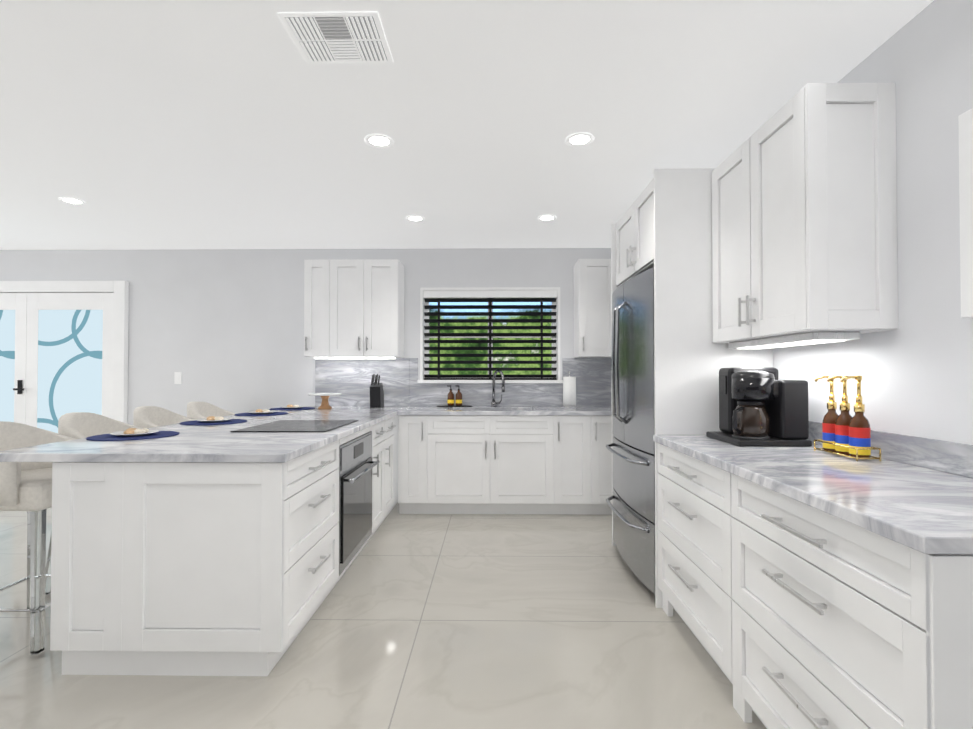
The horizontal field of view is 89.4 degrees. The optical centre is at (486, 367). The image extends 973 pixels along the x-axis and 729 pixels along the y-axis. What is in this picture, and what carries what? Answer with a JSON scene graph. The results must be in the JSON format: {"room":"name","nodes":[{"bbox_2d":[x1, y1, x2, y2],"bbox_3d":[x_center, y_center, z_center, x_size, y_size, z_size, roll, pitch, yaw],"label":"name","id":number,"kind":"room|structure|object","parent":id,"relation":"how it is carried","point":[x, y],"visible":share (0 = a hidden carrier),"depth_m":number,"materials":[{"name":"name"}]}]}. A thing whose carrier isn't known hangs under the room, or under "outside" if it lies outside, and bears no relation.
{"room":"kitchen","nodes":[
{"label":"kitchen","id":0,"kind":"room"},
{"bbox_2d":[0,248,610,424],"bbox_3d":[-2.417,0.053,4.976,8.120,2.480,0.150,0,-1,1],"label":"wall","id":1,"kind":"structure","parent":0,"point":[222,329],"depth_m":4.91,"materials":[{"name":"paint"}]},
{"bbox_2d":[0,281,128,432],"bbox_3d":[-4.581,0.213,4.869,1.995,2.157,0.113,0,-1,1],"label":"french door","id":2,"kind":"structure","parent":1,"relation":"in","point":[63,347],"depth_m":4.88,"materials":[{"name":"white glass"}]},
{"bbox_2d":[174,372,181,383],"bbox_3d":[-3.078,0.102,4.902,0.070,0.120,0.011,0,-1,1],"label":"switch plate","id":3,"kind":"object","parent":1,"relation":"attached to","point":[177,377],"visible":1,"depth_m":4.90,"materials":[{"name":"white plastic"}]},
{"bbox_2d":[304,259,403,358],"bbox_3d":[-1.261,-0.548,4.712,0.880,0.924,0.359,0,-1,1],"label":"upper cabinet","id":4,"kind":"object","parent":1,"relation":"attached to","point":[353,309],"visible":1,"depth_m":4.58,"materials":[{"name":"white wood"}]},
{"bbox_2d":[417,287,562,382],"bbox_3d":[0.037,-0.323,4.926,1.430,0.950,0.195,0,-1,1],"label":"window","id":5,"kind":"structure","parent":1,"relation":"in","point":[423,351],"depth_m":4.88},
{"bbox_2d":[423,290,556,379],"bbox_3d":[0.037,-0.325,4.914,1.330,0.891,0.070,0,-1,1],"label":"window blinds","id":6,"kind":"object","parent":5,"relation":"attached to","point":[490,296],"visible":0.94,"depth_m":4.91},
{"bbox_2d":[573,259,610,357],"bbox_3d":[1.198,-0.556,4.680,0.678,0.910,0.359,0,-1,1],"label":"upper cabinet","id":7,"kind":"object","parent":1,"relation":"attached to","point":[592,303],"visible":0.52,"depth_m":4.55,"materials":[{"name":"white wood"}]},
{"bbox_2d":[0,502,766,728],"bbox_3d":[-2.511,1.299,1.650,8.220,0.100,6.770,0,-1,1],"label":"floor","id":8,"kind":"structure","parent":0,"point":[488,621],"depth_m":2.14,"materials":[{"name":"tile"}]},
{"bbox_2d":[0,421,73,658],"bbox_3d":[-2.165,0.758,2.348,0.463,1.000,0.489,0,-1,1],"label":"stool","id":9,"kind":"object","parent":8,"relation":"on","point":[26,486],"visible":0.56,"depth_m":2.17,"materials":[{"name":"fabric"}]},
{"bbox_2d":[45,412,142,597],"bbox_3d":[-2.238,0.766,2.919,0.463,1.000,0.489,0,-1,1],"label":"stool","id":10,"kind":"object","parent":8,"relation":"on","point":[76,425],"visible":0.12,"depth_m":2.92,"materials":[{"name":"fabric"}]},
{"bbox_2d":[133,406,194,428],"bbox_3d":[-2.230,0.774,3.499,0.463,1.000,0.489,0,-1,1],"label":"stool","id":11,"kind":"object","parent":8,"relation":"on","point":[148,416],"depth_m":3.54,"materials":[{"name":"fabric"}]},
{"bbox_2d":[50,438,343,675],"bbox_3d":[-1.289,0.821,2.345,0.967,0.875,0.740,0,-1,1],"label":"base cabinet","id":12,"kind":"object","parent":8,"relation":"on","point":[234,549],"depth_m":1.99,"materials":[{"name":"white wood"}]},
{"bbox_2d":[0,406,407,461],"bbox_3d":[-1.390,0.400,3.422,1.217,0.075,2.918,0,-1,1],"label":"countertop","id":13,"kind":"structure","parent":12,"relation":"on","point":[224,442],"depth_m":2.22,"materials":[{"name":"grey stone"}]},
{"bbox_2d":[86,428,178,440],"bbox_3d":[-1.809,0.331,2.529,0.390,0.038,0.390,0,-1,1],"label":"place setting","id":14,"kind":"object","parent":13,"relation":"on","point":[135,434],"visible":1,"depth_m":2.47,"materials":[{"name":"blue fabric"}]},
{"bbox_2d":[180,416,246,424],"bbox_3d":[-1.800,0.341,3.249,0.390,0.038,0.390,0,-1,1],"label":"place setting","id":15,"kind":"object","parent":13,"relation":"on","point":[211,420],"visible":1,"depth_m":3.19,"materials":[{"name":"blue fabric"}]},
{"bbox_2d":[234,409,287,415],"bbox_3d":[-1.791,0.349,3.919,0.390,0.038,0.390,0,-1,1],"label":"place setting","id":16,"kind":"object","parent":13,"relation":"on","point":[261,412],"visible":1,"depth_m":3.85,"materials":[{"name":"blue fabric"}]},
{"bbox_2d":[270,404,314,409],"bbox_3d":[-1.783,0.357,4.519,0.390,0.038,0.390,0,-1,1],"label":"place setting","id":17,"kind":"object","parent":13,"relation":"on","point":[292,407],"visible":1,"depth_m":4.48,"materials":[{"name":"blue fabric"}]},
{"bbox_2d":[240,418,359,429],"bbox_3d":[-1.140,0.354,3.020,0.524,0.006,0.651,0,-1,1],"label":"cooktop","id":18,"kind":"object","parent":13,"relation":"in","point":[281,423],"depth_m":3.05,"materials":[{"name":"black glass"}]},
{"bbox_2d":[308,393,341,408],"bbox_3d":[-1.483,0.305,4.515,0.300,0.142,0.300,0,-1,1],"label":"cake stand","id":19,"kind":"object","parent":13,"relation":"on","point":[325,402],"visible":1,"depth_m":4.48,"materials":[{"name":"brown wood"}]},
{"bbox_2d":[370,374,383,407],"bbox_3d":[-1.051,0.218,4.702,0.100,0.322,0.178,0,-1,1],"label":"knife block","id":20,"kind":"object","parent":13,"relation":"on","point":[376,395],"visible":1,"depth_m":4.64,"materials":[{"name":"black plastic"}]},
{"bbox_2d":[187,402,235,419],"bbox_3d":[-2.222,0.781,4.089,0.463,1.000,0.489,0,-1,1],"label":"stool","id":21,"kind":"object","parent":8,"relation":"on","point":[199,410],"visible":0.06,"depth_m":4.13,"materials":[{"name":"fabric"}]},
{"bbox_2d":[344,422,379,572],"bbox_3d":[-1.279,0.831,3.116,0.967,0.875,0.801,0,-1,1],"label":"base cabinet","id":22,"kind":"object","parent":8,"relation":"on","point":[361,447],"depth_m":3.12,"materials":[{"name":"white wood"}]},
{"bbox_2d":[380,418,391,524],"bbox_3d":[-1.271,0.839,3.679,0.967,0.875,0.467,0,-1,1],"label":"base cabinet","id":23,"kind":"object","parent":8,"relation":"on","point":[385,423],"depth_m":3.88,"materials":[{"name":"white wood"}]},
{"bbox_2d":[388,414,395,513],"bbox_3d":[-1.267,0.843,3.997,0.967,0.875,0.455,0,-1,1],"label":"base cabinet","id":24,"kind":"object","parent":8,"relation":"on","point":[391,501],"depth_m":4.19,"materials":[{"name":"white wood"}]},
{"bbox_2d":[396,414,397,502],"bbox_3d":[-1.260,0.850,4.515,0.967,0.875,0.717,0,-1,1],"label":"base cabinet","id":25,"kind":"object","parent":8,"relation":"on","point":[396,414],"depth_m":4.47,"materials":[{"name":"white wood"}]},
{"bbox_2d":[397,414,448,513],"bbox_3d":[-0.553,0.850,4.552,0.422,0.875,0.623,0,-1,1],"label":"base cabinet","id":26,"kind":"object","parent":8,"relation":"on","point":[423,439],"depth_m":4.25,"materials":[{"name":"white wood"}]},
{"bbox_2d":[449,442,536,513],"bbox_3d":[0.058,0.977,4.526,0.800,0.620,0.420,0,-1,1],"label":"base cabinet","id":27,"kind":"object","parent":8,"relation":"on","point":[529,448],"depth_m":4.24,"materials":[{"name":"white wood"}]},
{"bbox_2d":[537,414,600,514],"bbox_3d":[0.715,0.850,4.536,0.515,0.875,0.623,0,-1,1],"label":"base cabinet","id":28,"kind":"object","parent":8,"relation":"on","point":[568,445],"depth_m":4.23,"materials":[{"name":"white wood"}]},
{"bbox_2d":[397,406,611,413],"bbox_3d":[0.386,0.395,4.536,2.300,0.035,0.643,0,-1,1],"label":"countertop","id":29,"kind":"structure","parent":28,"relation":"on","point":[412,409],"depth_m":4.31,"materials":[{"name":"grey stone"}]},
{"bbox_2d":[437,385,471,406],"bbox_3d":[-0.309,0.276,4.798,0.340,0.208,0.095,0,-1,1],"label":"soap tray","id":30,"kind":"object","parent":29,"relation":"on","point":[450,398],"visible":1,"depth_m":4.77,"materials":[{"name":"brown glass"}]},
{"bbox_2d":[491,369,504,406],"bbox_3d":[0.111,0.197,4.709,0.131,0.363,0.211,0,-1,1],"label":"faucet","id":31,"kind":"object","parent":29,"relation":"on","point":[493,403],"visible":1,"depth_m":4.77,"materials":[{"name":"metal"}]},
{"bbox_2d":[562,371,576,407],"bbox_3d":[0.800,0.206,4.737,0.150,0.346,0.150,0,-1,1],"label":"paper towel","id":32,"kind":"object","parent":29,"relation":"on","point":[569,391],"visible":1,"depth_m":4.68,"materials":[{"name":"white paper"}]},
{"bbox_2d":[601,414,611,514],"bbox_3d":[1.072,0.850,4.531,0.483,0.875,0.623,0,-1,1],"label":"base cabinet","id":33,"kind":"object","parent":8,"relation":"on","point":[606,419],"depth_m":4.23,"materials":[{"name":"white wood"}]},
{"bbox_2d":[606,267,654,593],"bbox_3d":[1.146,0.355,3.068,0.704,1.825,0.904,0,-1,1],"label":"fridge","id":34,"kind":"object","parent":8,"relation":"on","point":[632,507],"visible":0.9,"depth_m":2.87,"materials":[{"name":"silver metal"}]},
{"bbox_2d":[654,441,724,673],"bbox_3d":[1.198,0.818,2.176,0.613,0.875,0.801,0,-1,1],"label":"base cabinet","id":35,"kind":"object","parent":8,"relation":"on","point":[690,494],"depth_m":2.12,"materials":[{"name":"white wood"}]},
{"bbox_2d":[611,168,772,607],"bbox_3d":[1.202,0.108,3.071,0.627,2.320,0.964,0,-1,1],"label":"surround","id":36,"kind":"object","parent":8,"relation":"on","point":[662,226],"visible":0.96,"depth_m":2.60,"materials":[{"name":"white wood"}]},
{"bbox_2d":[725,473,972,728],"bbox_3d":[1.187,0.808,1.366,0.613,0.875,0.820,0,-1,1],"label":"base cabinet","id":37,"kind":"object","parent":8,"relation":"on","point":[804,587],"depth_m":1.24,"materials":[{"name":"white wood"}]},
{"bbox_2d":[653,435,972,556],"bbox_3d":[1.182,0.358,1.769,0.633,0.035,1.628,0,-1,1],"label":"countertop","id":38,"kind":"structure","parent":37,"relation":"on","point":[918,508],"depth_m":1.40,"materials":[{"name":"grey stone"}]},
{"bbox_2d":[706,367,811,446],"bbox_3d":[1.286,0.173,2.361,0.372,0.350,0.421,0,-1,1],"label":"coffee maker","id":39,"kind":"object","parent":38,"relation":"on","point":[761,406],"visible":1,"depth_m":2.19,"materials":[{"name":"black plastic"}]},
{"bbox_2d":[814,375,880,460],"bbox_3d":[1.381,0.186,1.909,0.114,0.312,0.242,0,-1,1],"label":"syrup bottles","id":40,"kind":"object","parent":38,"relation":"on","point":[845,433],"visible":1,"depth_m":1.88,"materials":[{"name":"orange glass"}]},
{"bbox_2d":[0,0,933,249],"bbox_3d":[-2.511,-1.281,1.684,8.220,0.100,6.770,0,-1,1],"label":"ceiling","id":41,"kind":"structure","parent":0,"point":[187,124],"depth_m":2.35,"materials":[{"name":"paint"}]},
{"bbox_2d":[58,197,85,204],"bbox_3d":[-2.986,-1.202,3.545,0.156,0.006,0.156,0,-1,1],"label":"recessed light","id":42,"kind":"object","parent":41,"relation":"in","point":[69,200],"visible":1,"depth_m":3.53,"materials":[{"name":"white plastic"}]},
{"bbox_2d":[277,12,392,62],"bbox_3d":[-0.549,-1.223,1.833,0.350,0.011,0.270,0,-1,1],"label":"ceiling vent","id":43,"kind":"object","parent":41,"relation":"in","point":[338,37],"visible":1,"depth_m":1.81,"materials":[{"name":"white metal"}]},
{"bbox_2d":[364,134,393,147],"bbox_3d":[-0.575,-1.214,2.633,0.156,0.006,0.156,0,-1,1],"label":"recessed light","id":44,"kind":"object","parent":41,"relation":"in","point":[379,140],"visible":1,"depth_m":2.63,"materials":[{"name":"white plastic"}]},
{"bbox_2d":[406,215,424,221],"bbox_3d":[-0.571,-1.197,3.943,0.156,0.006,0.156,0,-1,1],"label":"recessed light","id":45,"kind":"object","parent":41,"relation":"in","point":[415,218],"visible":0.98,"depth_m":3.94,"materials":[{"name":"white plastic"}]},
{"bbox_2d":[537,215,556,220],"bbox_3d":[0.485,-1.197,3.929,0.156,0.006,0.156,0,-1,1],"label":"recessed light","id":46,"kind":"object","parent":41,"relation":"in","point":[547,217],"visible":0.98,"depth_m":3.92,"materials":[{"name":"white plastic"}]},
{"bbox_2d":[565,132,594,146],"bbox_3d":[0.497,-1.214,2.619,0.156,0.006,0.156,0,-1,1],"label":"recessed light","id":47,"kind":"object","parent":41,"relation":"in","point":[579,139],"visible":1,"depth_m":2.62,"materials":[{"name":"white plastic"}]},
{"bbox_2d":[449,414,536,437],"bbox_3d":[0.055,0.517,4.335,0.759,0.215,0.015,0,-1,1],"label":"drawer front","id":48,"kind":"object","parent":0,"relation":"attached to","point":[460,425],"depth_m":4.24,"materials":[{"name":"white wood"}]},
{"bbox_2d":[773,0,972,444],"bbox_3d":[1.549,0.008,1.589,0.100,2.480,6.520,0,-1,1],"label":"wall","id":49,"kind":"structure","parent":0,"point":[914,370],"depth_m":1.69,"materials":[{"name":"paint"}]},
{"bbox_2d":[712,83,897,348],"bbox_3d":[1.325,-0.572,2.195,0.359,0.944,0.797,0,-1,1],"label":"upper cabinet","id":50,"kind":"object","parent":49,"relation":"attached to","point":[804,216],"visible":1,"depth_m":1.81,"materials":[{"name":"white wood"}]},
{"bbox_2d":[958,108,972,317],"bbox_3d":[1.474,-0.473,1.104,0.033,0.630,0.835,0,-1,1],"label":"picture frame","id":51,"kind":"object","parent":49,"relation":"attached to","point":[965,122],"visible":1,"depth_m":1.50,"materials":[{"name":"white wood"}]},
{"label":"outside","id":52,"kind":"structure","parent":0,"visible":0},
{"bbox_2d":[429,302,551,374],"bbox_3d":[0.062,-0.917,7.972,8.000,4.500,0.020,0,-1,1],"label":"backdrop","id":53,"kind":"structure","parent":52,"point":[494,344],"depth_m":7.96,"materials":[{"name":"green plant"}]}
]}

